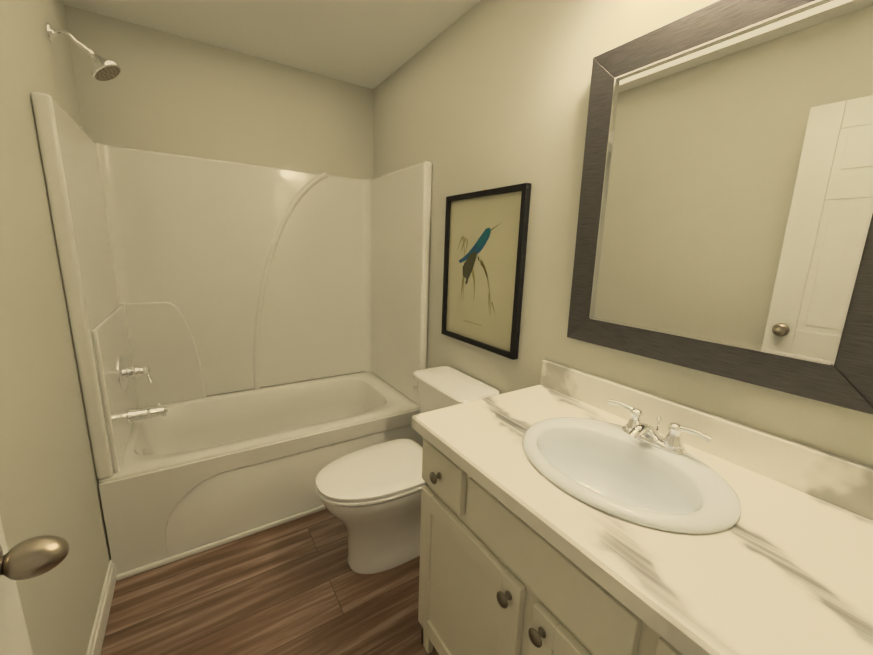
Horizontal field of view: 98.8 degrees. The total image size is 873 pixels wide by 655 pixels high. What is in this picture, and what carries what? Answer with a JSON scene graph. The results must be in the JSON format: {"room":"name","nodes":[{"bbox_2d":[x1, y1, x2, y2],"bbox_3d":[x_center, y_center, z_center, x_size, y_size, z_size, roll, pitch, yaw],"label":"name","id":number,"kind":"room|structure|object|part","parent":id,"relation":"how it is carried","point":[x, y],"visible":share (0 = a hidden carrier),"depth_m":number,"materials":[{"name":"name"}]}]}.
{"room":"bathroom","nodes":[
{"label":"bathroom","id":0,"kind":"room"},
{"bbox_2d":[0,0,110,654],"bbox_3d":[-0.693,0.101,0.263,0.120,2.440,4.320,-6,14,-32],"label":"wall","id":1,"kind":"structure","parent":0,"point":[49,482],"depth_m":1.10,"materials":[{"name":"paint"}]},
{"bbox_2d":[46,22,120,80],"bbox_3d":[-1.415,-1.103,1.513,0.209,0.166,0.112,-6,14,-32],"label":"shower head","id":2,"kind":"object","parent":1,"relation":"attached to","point":[103,69],"visible":1,"depth_m":1.51},
{"bbox_2d":[86,560,115,654],"bbox_3d":[-0.845,1.181,0.800,0.014,0.098,1.855,-6,14,-32],"label":"baseboard","id":3,"kind":"structure","parent":1,"relation":"attached to","point":[95,644],"depth_m":1.33,"materials":[{"name":"white paint"}]},
{"bbox_2d":[64,5,373,179],"bbox_3d":[-1.139,-0.365,2.424,1.524,2.440,0.120,-6,14,-32],"label":"wall","id":4,"kind":"structure","parent":0,"point":[165,92],"depth_m":2.08,"materials":[{"name":"paint"}]},
{"bbox_2d":[100,509,438,654],"bbox_3d":[-0.042,1.273,0.963,1.764,0.100,4.320,-6,14,-32],"label":"floor","id":5,"kind":"structure","parent":0,"point":[299,586],"depth_m":1.49,"materials":[{"name":"wood"}]},
{"bbox_2d":[31,92,431,575],"bbox_3d":[-0.898,0.004,2.105,1.520,1.863,0.800,-6,14,-32],"label":"tub","id":6,"kind":"object","parent":5,"relation":"on","point":[250,343],"visible":0.94,"depth_m":2.13,"materials":[{"name":"white plastic"}]},
{"bbox_3d":[-1.426,0.420,1.854,0.160,0.078,0.068,-6,14,-32],"label":"spout","id":7,"kind":"part","parent":6,"relation":"part of","materials":[{"name":"silver metal"}]},
{"bbox_2d":[116,505,325,580],"bbox_3d":[-0.705,0.980,1.958,1.496,0.026,0.016,-6,14,-32],"label":"baseboard","id":8,"kind":"structure","parent":6,"relation":"attached to","point":[141,569],"depth_m":1.74,"materials":[{"name":"white paint"}]},
{"bbox_2d":[315,366,499,573],"bbox_3d":[-0.160,0.657,1.729,0.777,0.785,0.458,-6,14,-32],"label":"toilet","id":9,"kind":"object","parent":5,"relation":"on","point":[370,496],"visible":0.75,"depth_m":1.62,"materials":[{"name":"white ceramic"}]},
{"bbox_3d":[-0.262,0.633,1.653,0.528,0.046,0.382,-6,14,-32],"label":"seat","id":10,"kind":"part","parent":9,"relation":"part of","materials":[{"name":"white plastic"}]},
{"bbox_3d":[0.076,0.439,1.831,0.234,0.385,0.452,-6,14,-32],"label":"tank","id":11,"kind":"part","parent":9,"relation":"part of","materials":[{"name":"white ceramic"}]},
{"bbox_2d":[411,359,872,654],"bbox_3d":[0.427,0.726,0.997,0.602,0.987,0.996,-6,14,-32],"label":"bathroom vanity","id":12,"kind":"object","parent":5,"relation":"on","point":[565,510],"visible":1,"depth_m":0.81,"materials":[{"name":"paint"}]},
{"bbox_2d":[522,417,741,533],"bbox_3d":[0.445,0.399,0.943,0.414,0.160,0.496,-6,14,-32],"label":"sink","id":13,"kind":"object","parent":12,"relation":"in","point":[643,485],"depth_m":0.93,"materials":[{"name":"white ceramic"}]},
{"bbox_2d":[607,399,712,455],"bbox_3d":[0.548,0.274,0.982,0.142,0.078,0.269,-6,14,-32],"label":"faucet","id":14,"kind":"object","parent":12,"relation":"on","point":[642,437],"depth_m":0.98,"materials":[{"name":"silver metal"}]},
{"bbox_2d":[62,0,480,88],"bbox_3d":[0.037,-1.212,0.443,1.764,0.100,4.320,-6,14,-32],"label":"ceiling","id":15,"kind":"structure","parent":0,"point":[371,44],"depth_m":1.83,"materials":[{"name":"white paint"}]},
{"bbox_2d":[373,0,872,466],"bbox_3d":[0.688,-0.040,1.143,0.120,2.440,4.320,-6,14,-32],"label":"wall","id":16,"kind":"structure","parent":0,"point":[481,95],"depth_m":1.43,"materials":[{"name":"paint"}]},
{"bbox_2d":[441,183,530,359],"bbox_3d":[0.197,-0.266,1.735,0.028,0.717,0.549,-6,14,-32],"label":"picture","id":17,"kind":"object","parent":16,"relation":"attached to","point":[485,242],"visible":1,"depth_m":1.69,"materials":[{"name":"paper"}]},
{"bbox_2d":[458,223,500,325],"bbox_3d":[0.187,-0.247,1.755,0.001,0.467,0.317,-6,14,-32],"label":"art","id":18,"kind":"object","parent":17,"relation":"attached to","point":[479,244],"depth_m":1.74,"materials":[{"name":"beige"}]},
{"bbox_2d":[567,0,872,414],"bbox_3d":[0.687,-0.330,0.949,0.039,0.888,0.747,-6,14,-32],"label":"mirror","id":19,"kind":"object","parent":16,"relation":"attached to","point":[725,222],"visible":0.96,"depth_m":0.89,"materials":[{"name":"mirror glass"},{"name":"dark stained wood"}]},
{"bbox_3d":[0.368,0.160,0.142,1.524,2.440,0.120,-6,14,-32],"label":"wall","id":20,"kind":"structure","parent":0,"visible":0},
{"bbox_2d":[0,517,32,654],"bbox_3d":[-0.429,0.328,0.179,0.035,2.030,0.711,-4,13,-27],"label":"door leaf","id":21,"kind":"structure","parent":20,"relation":"in","point":[14,638],"depth_m":0.50,"materials":[{"name":"white paint"}]},
{"bbox_2d":[0,535,68,579],"bbox_3d":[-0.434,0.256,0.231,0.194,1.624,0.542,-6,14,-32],"label":"door knob","id":22,"kind":"object","parent":21,"relation":"attached to","point":[30,558],"depth_m":0.46,"materials":[{"name":"silver metal"}]}
]}

